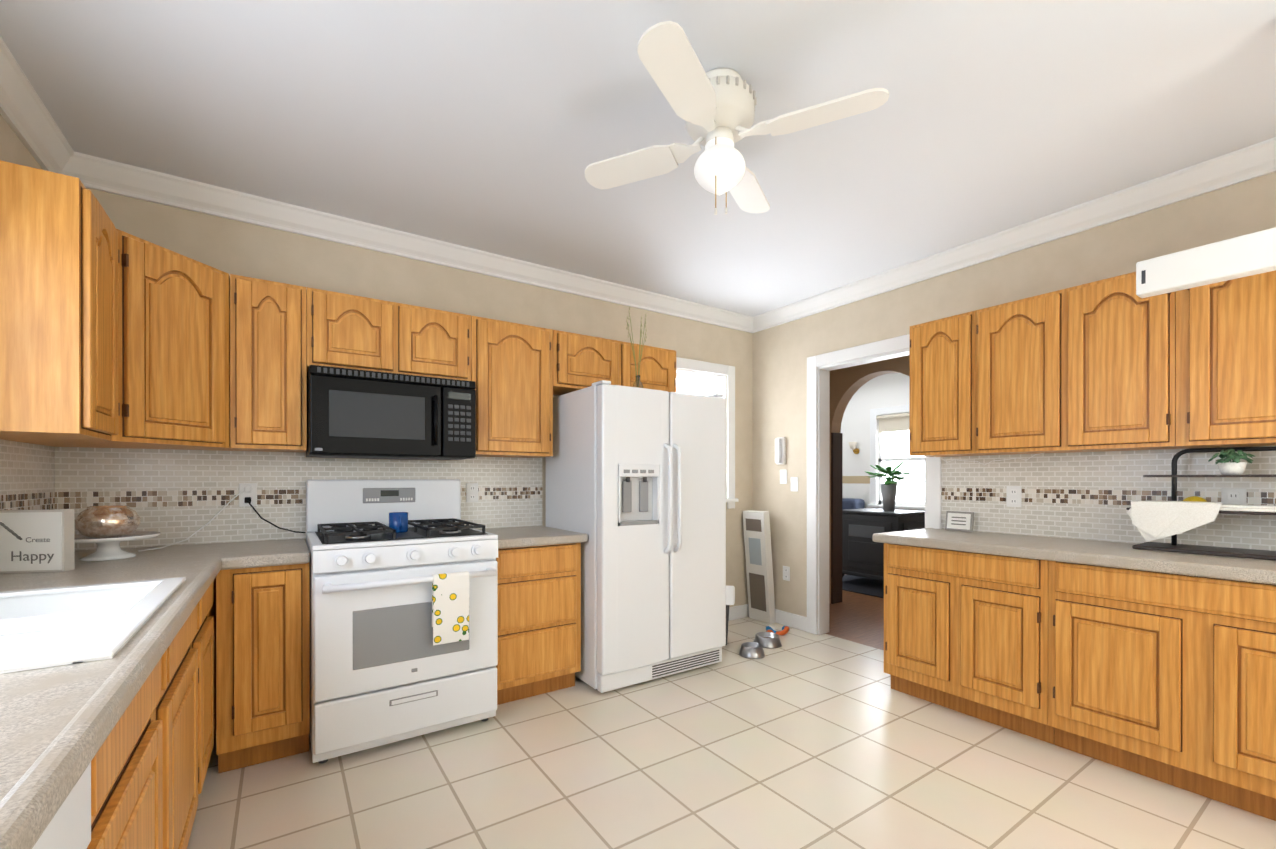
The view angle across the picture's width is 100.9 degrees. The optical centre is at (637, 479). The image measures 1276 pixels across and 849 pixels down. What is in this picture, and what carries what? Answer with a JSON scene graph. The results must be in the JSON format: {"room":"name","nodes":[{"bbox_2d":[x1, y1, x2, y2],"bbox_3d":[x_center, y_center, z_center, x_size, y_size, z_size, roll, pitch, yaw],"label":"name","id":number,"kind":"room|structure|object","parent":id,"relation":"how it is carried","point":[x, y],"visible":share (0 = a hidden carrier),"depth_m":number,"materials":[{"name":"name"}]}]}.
{"room":"kitchen","nodes":[
{"label":"kitchen","id":0,"kind":"room"},
{"bbox_2d":[0,114,42,169],"bbox_3d":[-1.404,-0.091,0.537,0.120,2.550,3.990,0,0,-34],"label":"wall","id":1,"kind":"structure","parent":0,"point":[14,149],"depth_m":1.90,"materials":[{"name":"paint"}]},
{"bbox_2d":[0,439,59,509],"bbox_3d":[-1.384,0.086,0.623,0.008,0.443,3.868,0,0,-34],"label":"backsplash","id":2,"kind":"structure","parent":1,"relation":"attached to","point":[29,473],"depth_m":2.00,"materials":[{"name":"beige tile"}]},
{"bbox_2d":[0,36,79,178],"bbox_3d":[-1.353,-1.312,0.642,0.085,0.108,3.690,0,0,-34],"label":"crown molding","id":3,"kind":"structure","parent":1,"relation":"attached to","point":[26,116],"depth_m":1.93,"materials":[{"name":"white wood"}]},
{"bbox_2d":[0,160,233,450],"bbox_3d":[-1.943,-0.521,1.988,0.610,0.765,0.979,0,0,-34],"label":"upper cabinet","id":4,"kind":"object","parent":1,"relation":"attached to","point":[111,336],"visible":1,"depth_m":1.71,"materials":[{"name":"brown wood"}]},
{"bbox_2d":[80,188,752,606],"bbox_3d":[-0.773,-0.097,3.443,4.420,2.550,0.120,0,0,-34],"label":"wall","id":5,"kind":"structure","parent":0,"point":[246,250],"depth_m":3.13,"materials":[{"name":"paint"}]},
{"bbox_2d":[230,274,309,451],"bbox_3d":[-1.754,-0.522,2.513,0.284,0.765,0.320,0,0,-34],"label":"upper cabinet","id":6,"kind":"object","parent":5,"relation":"attached to","point":[283,336],"depth_m":2.38,"materials":[{"name":"brown wood"}]},
{"bbox_2d":[60,447,541,550],"bbox_3d":[-1.537,0.082,2.850,2.189,0.443,0.007,0,0,-34],"label":"backsplash","id":7,"kind":"structure","parent":5,"relation":"attached to","point":[173,496],"depth_m":2.56,"materials":[{"name":"beige tile"}]},
{"bbox_2d":[239,483,256,506],"bbox_3d":[-1.913,0.075,2.586,0.072,0.115,0.008,0,0,-34],"label":"electrical outlet plate","id":8,"kind":"object","parent":7,"relation":"attached to","point":[253,494],"depth_m":2.58,"materials":[{"name":"white plastic"}]},
{"bbox_2d":[245,497,305,532],"bbox_3d":[-1.800,0.182,2.635,0.269,0.192,0.036,0,0,-34],"label":"cord","id":9,"kind":"object","parent":8,"relation":"attached to","point":[247,499],"visible":0.92,"depth_m":2.59,"materials":[{"name":"black plastic"}]},
{"bbox_2d":[466,483,477,501],"bbox_3d":[-1.006,0.079,3.198,0.072,0.115,0.008,0,0,-34],"label":"electrical outlet plate","id":10,"kind":"object","parent":7,"relation":"attached to","point":[471,488],"depth_m":3.20,"materials":[{"name":"white plastic"}]},
{"bbox_2d":[310,288,413,374],"bbox_3d":[-1.446,-0.720,2.720,0.455,0.370,0.320,0,0,-34],"label":"upper cabinet","id":11,"kind":"object","parent":5,"relation":"attached to","point":[348,331],"depth_m":2.59,"materials":[{"name":"brown wood"}]},
{"bbox_2d":[306,365,475,459],"bbox_3d":[-1.277,-0.318,2.751,0.756,0.414,0.442,0,0,-34],"label":"microwave","id":12,"kind":"object","parent":11,"relation":"attached to","point":[359,414],"visible":1,"depth_m":2.58,"materials":[{"name":"black plastic"}]},
{"bbox_2d":[80,153,754,332],"bbox_3d":[-0.716,-1.318,3.356,4.180,0.108,0.085,0,0,-34],"label":"crown molding","id":13,"kind":"structure","parent":5,"relation":"attached to","point":[96,173],"depth_m":2.83,"materials":[{"name":"white wood"}]},
{"bbox_2d":[414,306,473,380],"bbox_3d":[-1.186,-0.720,2.896,0.455,0.370,0.320,0,0,-34],"label":"upper cabinet","id":14,"kind":"object","parent":5,"relation":"attached to","point":[443,340],"depth_m":2.81,"materials":[{"name":"brown wood"}]},
{"bbox_2d":[474,316,557,457],"bbox_3d":[-0.794,-0.523,3.161,0.488,0.765,0.320,0,0,-34],"label":"upper cabinet","id":15,"kind":"object","parent":5,"relation":"attached to","point":[516,365],"depth_m":3.03,"materials":[{"name":"brown wood"}]},
{"bbox_2d":[558,330,633,394],"bbox_3d":[-0.364,-0.736,3.451,0.545,0.340,0.320,0,0,-34],"label":"upper cabinet","id":16,"kind":"object","parent":5,"relation":"attached to","point":[583,360],"depth_m":3.31,"materials":[{"name":"brown wood"}]},
{"bbox_2d":[634,344,675,391],"bbox_3d":[-0.034,-0.737,3.674,0.546,0.340,0.320,0,0,-34],"label":"upper cabinet","id":17,"kind":"object","parent":5,"relation":"attached to","point":[657,365],"depth_m":3.59,"materials":[{"name":"brown wood"}]},
{"bbox_2d":[676,357,738,508],"bbox_3d":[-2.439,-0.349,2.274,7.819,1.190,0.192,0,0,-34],"label":"window","id":18,"kind":"structure","parent":5,"relation":"in","point":[695,382],"depth_m":4.38,"materials":[{"name":"white"}]},
{"bbox_2d":[729,604,806,631],"bbox_3d":[0.728,1.122,4.036,1.029,0.110,0.579,0,0,-34],"label":"baseboard","id":19,"kind":"structure","parent":5,"relation":"attached to","point":[796,621],"depth_m":4.28,"materials":[{"name":"white wood"}]},
{"bbox_2d":[0,0,1275,316],"bbox_3d":[0.344,-1.419,1.787,4.420,0.100,4.110,0,0,-34],"label":"ceiling","id":20,"kind":"structure","parent":0,"point":[496,126],"depth_m":1.97,"materials":[{"name":"white paint"}]},
{"bbox_2d":[585,21,888,214],"bbox_3d":[0.280,-1.131,1.824,0.803,0.475,0.786,0,0,-19],"label":"ceiling fan","id":21,"kind":"object","parent":20,"relation":"hanging from","point":[714,109],"visible":1,"depth_m":1.74,"materials":[{"name":"white"}]},
{"bbox_2d":[187,617,1275,848],"bbox_3d":[0.319,1.232,1.776,4.360,0.100,4.110,0,0,-34],"label":"floor","id":22,"kind":"structure","parent":0,"point":[801,739],"depth_m":2.06,"materials":[{"name":"beige tile"}]},
{"bbox_2d":[32,762,90,848],"bbox_3d":[-0.792,0.763,0.288,0.584,0.822,0.606,0,0,-34],"label":"dishwasher","id":23,"kind":"object","parent":22,"relation":"on","point":[68,826],"visible":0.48,"depth_m":0.63,"materials":[{"name":"white"}]},
{"bbox_2d":[87,577,215,848],"bbox_3d":[-1.749,0.765,1.682,0.586,0.834,0.468,0,0,-34],"label":"base cabinet","id":24,"kind":"object","parent":22,"relation":"on","point":[150,762],"visible":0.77,"depth_m":1.60,"materials":[{"name":"brown wood"}]},
{"bbox_2d":[0,539,309,848],"bbox_3d":[-1.015,0.328,0.873,0.898,0.048,3.868,0,0,-34],"label":"countertop","id":25,"kind":"structure","parent":24,"relation":"on","point":[58,724],"depth_m":0.79,"materials":[{"name":"stone"}]},
{"bbox_2d":[0,509,74,572],"bbox_3d":[-2.005,0.203,1.751,0.190,0.205,0.044,0,0,-12],"label":"sign","id":26,"kind":"object","parent":25,"relation":"on","point":[31,541],"visible":1,"depth_m":1.74,"materials":[{"name":"beige wood"}]},
{"bbox_2d":[0,577,185,673],"bbox_3d":[-1.363,0.429,1.103,0.542,0.267,0.840,0,0,-34],"label":"sink","id":27,"kind":"object","parent":25,"relation":"in","point":[49,627],"visible":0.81,"depth_m":1.17,"materials":[{"name":"white ceramic"}]},
{"bbox_2d":[74,531,160,560],"bbox_3d":[-2.055,0.260,2.046,0.304,0.090,0.304,0,0,-34],"label":"cake stand","id":28,"kind":"object","parent":25,"relation":"on","point":[108,549],"visible":0.81,"depth_m":2.02,"materials":[{"name":"white ceramic"}]},
{"bbox_2d":[75,505,139,537],"bbox_3d":[-2.055,0.163,2.046,0.180,0.120,0.180,0,0,-34],"label":"votive","id":29,"kind":"object","parent":28,"relation":"on","point":[111,521],"visible":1,"depth_m":1.99,"materials":[{"name":"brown glass"}]},
{"bbox_2d":[138,487,250,551],"bbox_3d":[-2.006,0.169,2.406,0.380,0.270,0.184,0,0,-34],"label":"cord","id":30,"kind":"object","parent":25,"relation":"on","point":[247,489],"visible":1,"depth_m":2.47,"materials":[{"name":"white plastic"}]},
{"bbox_2d":[216,562,309,773],"bbox_3d":[-1.679,0.763,2.383,0.309,0.834,0.622,0,0,-34],"label":"base cabinet","id":31,"kind":"object","parent":22,"relation":"on","point":[262,664],"visible":1,"depth_m":2.13,"materials":[{"name":"brown wood"}]},
{"bbox_2d":[306,479,497,763],"bbox_3d":[-1.167,0.588,2.590,0.764,1.177,0.794,0,0,-34],"label":"stove","id":32,"kind":"object","parent":22,"relation":"on","point":[403,635],"visible":1,"depth_m":2.33,"materials":[{"name":"white enameled metal"},{"name":"cast iron"},{"name":"glass"}]},
{"bbox_2d":[389,512,407,532],"bbox_3d":[-1.177,0.211,2.595,0.088,0.095,0.113,0,0,-34],"label":"mug","id":33,"kind":"object","parent":32,"relation":"on","point":[398,522],"visible":0.88,"depth_m":2.57,"materials":[{"name":"blue ceramic"}]},
{"bbox_2d":[496,543,580,704],"bbox_3d":[-0.696,0.762,3.048,0.517,0.834,0.620,0,0,-34],"label":"base cabinet","id":34,"kind":"object","parent":22,"relation":"on","point":[539,620],"visible":0.77,"depth_m":2.80,"materials":[{"name":"brown wood"}]},
{"bbox_2d":[477,526,587,548],"bbox_3d":[-0.680,0.324,3.045,0.543,0.048,0.644,0,0,-34],"label":"countertop","id":35,"kind":"structure","parent":34,"relation":"on","point":[515,537],"depth_m":2.87,"materials":[{"name":"stone"}]},
{"bbox_2d":[546,380,725,692],"bbox_3d":[-0.005,0.318,3.362,0.910,1.715,0.795,0,0,-34],"label":"refrigerator","id":36,"kind":"object","parent":22,"relation":"on","point":[636,485],"visible":1,"depth_m":3.03,"materials":[{"name":"white metal"}]},
{"bbox_2d":[626,306,646,387],"bbox_3d":[-0.010,-0.796,3.257,0.160,0.548,0.163,0,0,-34],"label":"vase","id":37,"kind":"object","parent":36,"relation":"on","point":[638,383],"visible":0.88,"depth_m":3.25,"materials":[{"name":"clear glass"}]},
{"bbox_2d":[726,585,734,644],"bbox_3d":[0.576,0.971,3.825,0.250,0.411,0.260,0,0,11],"label":"bin","id":38,"kind":"object","parent":22,"relation":"on","point":[730,595],"visible":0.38,"depth_m":3.73,"materials":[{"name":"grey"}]},
{"bbox_2d":[739,642,764,658],"bbox_3d":[0.766,1.145,3.543,0.170,0.065,0.170,0,0,-34],"label":"pet bowl","id":39,"kind":"object","parent":22,"relation":"on","point":[751,650],"visible":1,"depth_m":3.49,"materials":[{"name":"silver metal"}]},
{"bbox_2d":[743,510,775,623],"bbox_3d":[1.008,0.720,4.388,0.150,0.923,0.230,0,0,-34],"label":"picture frame","id":40,"kind":"object","parent":22,"relation":"on","point":[759,566],"visible":0.98,"depth_m":4.33,"materials":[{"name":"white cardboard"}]},
{"bbox_2d":[753,632,781,648],"bbox_3d":[0.925,1.144,3.772,0.200,0.065,0.200,0,0,-34],"label":"pet bowl","id":41,"kind":"object","parent":22,"relation":"on","point":[770,640],"visible":0.94,"depth_m":3.71,"materials":[{"name":"silver metal"}]},
{"bbox_2d":[766,626,789,634],"bbox_3d":[1.057,1.152,4.006,0.220,0.075,0.133,0,0,-34],"label":"rope","id":42,"kind":"object","parent":22,"relation":"on","point":[785,630],"visible":0.77,"depth_m":3.98,"materials":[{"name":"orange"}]},
{"bbox_2d":[884,543,1039,739],"bbox_3d":[1.821,0.763,2.783,0.620,0.834,0.760,0,0,-34],"label":"base cabinet","id":43,"kind":"object","parent":22,"relation":"on","point":[962,629],"depth_m":2.57,"materials":[{"name":"brown wood"}]},
{"bbox_2d":[1040,560,1275,820],"bbox_3d":[2.288,0.764,2.091,0.620,0.834,0.910,0,0,-34],"label":"base cabinet","id":44,"kind":"object","parent":22,"relation":"on","point":[1168,678],"depth_m":1.99,"materials":[{"name":"brown wood"}]},
{"bbox_2d":[873,528,1275,584],"bbox_3d":[2.232,0.326,2.152,0.644,0.048,2.354,0,0,-34],"label":"countertop","id":45,"kind":"structure","parent":44,"relation":"on","point":[1108,554],"depth_m":2.25,"materials":[{"name":"stone"}]},
{"bbox_2d":[945,511,973,531],"bbox_3d":[1.890,0.245,3.100,0.032,0.115,0.150,0,0,-34],"label":"framed sign","id":46,"kind":"object","parent":45,"relation":"on","point":[959,521],"visible":1,"depth_m":3.09,"materials":[{"name":"grey"}]},
{"bbox_2d":[1126,446,1275,559],"bbox_3d":[2.436,0.086,2.154,0.235,0.439,0.610,0,0,-34],"label":"tiered stand","id":47,"kind":"object","parent":45,"relation":"on","point":[1173,546],"visible":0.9,"depth_m":2.18,"materials":[{"name":"black metal"}]},
{"bbox_2d":[1183,496,1206,501],"bbox_3d":[2.427,0.098,2.298,0.052,0.052,0.078,0,0,-34],"label":"lemon","id":48,"kind":"object","parent":47,"relation":"on","point":[1195,498],"visible":0.38,"depth_m":2.28,"materials":[{"name":"yellow food"}]},
{"bbox_2d":[1127,500,1275,541],"bbox_3d":[2.374,0.181,2.133,0.155,0.176,0.565,0,0,-34],"label":"towel","id":49,"kind":"object","parent":47,"relation":"on","point":[1153,519],"visible":1,"depth_m":2.20,"materials":[{"name":"white fabric"}]},
{"bbox_2d":[1208,449,1254,474],"bbox_3d":[2.390,-0.073,2.126,0.129,0.104,0.130,0,0,-34],"label":"potted plant","id":50,"kind":"object","parent":47,"relation":"on","point":[1236,465],"visible":1,"depth_m":2.11,"materials":[{"name":"green plant"}]},
{"bbox_2d":[824,574,883,649],"bbox_3d":[2.154,1.224,5.688,3.060,0.099,5.140,0,0,-34],"label":"floor","id":51,"kind":"structure","parent":0,"point":[856,617],"depth_m":4.44,"materials":[{"name":"brown wood"}]},
{"bbox_2d":[842,498,864,509],"bbox_3d":[2.123,0.711,7.385,0.930,0.920,1.750,0,0,-34],"label":"sofa","id":52,"kind":"object","parent":51,"relation":"on","point":[850,503],"visible":0.04,"depth_m":6.86,"materials":[{"name":"fabric"}]},
{"bbox_2d":[842,575,883,597],"bbox_3d":[2.730,1.168,5.835,1.200,0.012,1.200,0,0,-34],"label":"rug","id":53,"kind":"object","parent":51,"relation":"on","point":[864,586],"visible":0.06,"depth_m":5.78,"materials":[{"name":"grey fabric"}]},
{"bbox_2d":[842,508,924,580],"bbox_3d":[2.710,0.752,5.845,0.679,0.817,0.760,0,0,-34],"label":"sideboard","id":54,"kind":"object","parent":53,"relation":"on","point":[862,553],"visible":0.42,"depth_m":5.67,"materials":[{"name":"black wood"}]},
{"bbox_2d":[865,462,924,510],"bbox_3d":[2.788,0.071,5.814,0.558,0.544,0.615,0,0,-34],"label":"potted plant","id":55,"kind":"object","parent":54,"relation":"on","point":[889,488],"visible":1,"depth_m":5.73,"materials":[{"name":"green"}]},
{"bbox_2d":[829,355,909,602],"bbox_3d":[2.367,-0.098,4.333,0.140,2.550,2.060,0,0,-34],"label":"wall","id":56,"kind":"structure","parent":0,"point":[847,383],"depth_m":4.85,"materials":[{"name":"beige paint"}]},
{"bbox_2d":[831,433,842,603],"bbox_3d":[2.160,0.366,4.640,0.148,1.620,0.959,0,0,-34],"label":"trim","id":57,"kind":"structure","parent":56,"relation":"attached to","point":[836,516],"depth_m":5.01,"materials":[{"name":"brown wood"}]},
{"bbox_2d":[840,373,924,510],"bbox_3d":[3.370,-0.103,6.507,0.124,2.550,5.140,0,0,-34],"label":"wall","id":58,"kind":"structure","parent":0,"point":[887,390],"depth_m":6.92,"materials":[{"name":"white paint"}]},
{"bbox_2d":[849,442,859,453],"bbox_3d":[2.869,-0.419,7.013,0.145,0.160,0.110,0,0,-34],"label":"lamp","id":59,"kind":"object","parent":58,"relation":"attached to","point":[852,445],"visible":1,"depth_m":6.98,"materials":[{"name":"gold metal"}]},
{"bbox_2d":[868,405,924,509],"bbox_3d":[3.360,-0.253,6.463,0.170,1.330,1.080,0,0,-34],"label":"living room window","id":60,"kind":"structure","parent":58,"relation":"in","point":[893,439],"depth_m":6.67,"materials":[{"name":"white"}]},
{"bbox_2d":[753,172,1275,633],"bbox_3d":[2.126,-0.096,2.993,0.120,2.550,3.870,0,0,-34],"label":"wall","id":61,"kind":"structure","parent":0,"point":[782,353],"depth_m":3.39,"materials":[{"name":"paint"}]},
{"bbox_2d":[775,437,785,464],"bbox_3d":[1.150,-0.233,4.277,0.060,0.220,0.080,0,0,-34],"label":"phone","id":62,"kind":"object","parent":61,"relation":"attached to","point":[780,450],"visible":1,"depth_m":4.25,"materials":[{"name":"white plastic"}]},
{"bbox_2d":[780,470,786,483],"bbox_3d":[1.177,-0.023,4.278,0.013,0.115,0.072,0,0,-34],"label":"electrical outlet plate","id":63,"kind":"object","parent":61,"relation":"attached to","point":[783,473],"depth_m":4.27,"materials":[{"name":"white plastic"}]},
{"bbox_2d":[783,566,789,580],"bbox_3d":[1.196,0.757,4.256,0.008,0.115,0.072,0,0,-34],"label":"electrical outlet plate","id":64,"kind":"object","parent":61,"relation":"attached to","point":[786,570],"depth_m":4.25,"materials":[{"name":"white plastic"}]},
{"bbox_2d":[791,477,797,491],"bbox_3d":[1.239,0.037,4.187,0.013,0.115,0.072,0,0,-34],"label":"electrical outlet plate","id":65,"kind":"object","parent":61,"relation":"attached to","point":[794,480],"depth_m":4.18,"materials":[{"name":"white plastic"}]},
{"bbox_2d":[807,334,940,634],"bbox_3d":[1.639,0.118,3.697,0.141,2.120,1.000,0,0,-34],"label":"door frame","id":66,"kind":"structure","parent":61,"relation":"attached to","point":[820,367],"depth_m":4.01,"materials":[{"name":"white wood"}]},
{"bbox_2d":[909,312,968,456],"bbox_3d":[1.843,-0.523,3.016,0.320,0.765,0.434,0,0,-34],"label":"upper cabinet","id":67,"kind":"object","parent":61,"relation":"attached to","point":[939,349],"depth_m":2.96,"materials":[{"name":"brown wood"}]},
{"bbox_2d":[934,453,1042,464],"bbox_3d":[1.915,-0.109,2.911,0.004,0.059,0.551,0,0,-34],"label":"cord","id":68,"kind":"object","parent":67,"relation":"hanging from","point":[992,460],"visible":1,"depth_m":2.87,"materials":[{"name":"white plastic"}]},
{"bbox_2d":[969,295,1040,455],"bbox_3d":[2.051,-0.522,2.708,0.320,0.765,0.462,0,0,-34],"label":"upper cabinet","id":69,"kind":"object","parent":61,"relation":"attached to","point":[1005,339],"depth_m":2.69,"materials":[{"name":"brown wood"}]},
{"bbox_2d":[752,137,1275,331],"bbox_3d":[2.040,-1.317,2.933,0.085,0.108,3.690,0,0,-34],"label":"crown molding","id":70,"kind":"structure","parent":61,"relation":"attached to","point":[1257,160],"depth_m":2.72,"materials":[{"name":"white wood"}]},
{"bbox_2d":[941,446,1275,550],"bbox_3d":[2.501,0.083,2.324,0.008,0.443,2.339,0,0,-34],"label":"backsplash","id":71,"kind":"structure","parent":61,"relation":"attached to","point":[1076,495],"depth_m":2.63,"materials":[{"name":"beige tile"}]},
{"bbox_2d":[1006,486,1021,506],"bbox_3d":[2.085,0.094,2.924,0.008,0.115,0.072,0,0,-34],"label":"electrical outlet plate","id":72,"kind":"object","parent":71,"relation":"attached to","point":[1013,494],"depth_m":2.92,"materials":[{"name":"white plastic"}]},
{"bbox_2d":[1221,488,1246,515],"bbox_3d":[2.541,0.096,2.249,0.008,0.115,0.072,0,0,-34],"label":"electrical outlet plate","id":73,"kind":"object","parent":71,"relation":"attached to","point":[1228,496],"depth_m":2.25,"materials":[{"name":"white plastic"}]},
{"bbox_2d":[1041,270,1275,452],"bbox_3d":[2.353,-0.521,2.259,0.320,0.765,0.912,0,0,-34],"label":"upper cabinet","id":74,"kind":"object","parent":61,"relation":"attached to","point":[1116,363],"depth_m":2.22,"materials":[{"name":"brown wood"}]},
{"bbox_3d":[1.510,-0.090,0.170,4.300,2.550,0.120,0,0,-34],"label":"wall","id":75,"kind":"structure","parent":0,"visible":0},
{"bbox_2d":[1136,227,1275,297],"bbox_3d":[2.066,-1.000,1.346,0.070,0.734,1.170,0,0,-34],"label":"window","id":76,"kind":"structure","parent":75,"relation":"in","point":[1237,257],"depth_m":1.67,"materials":[{"name":"white plastic"}]}
]}

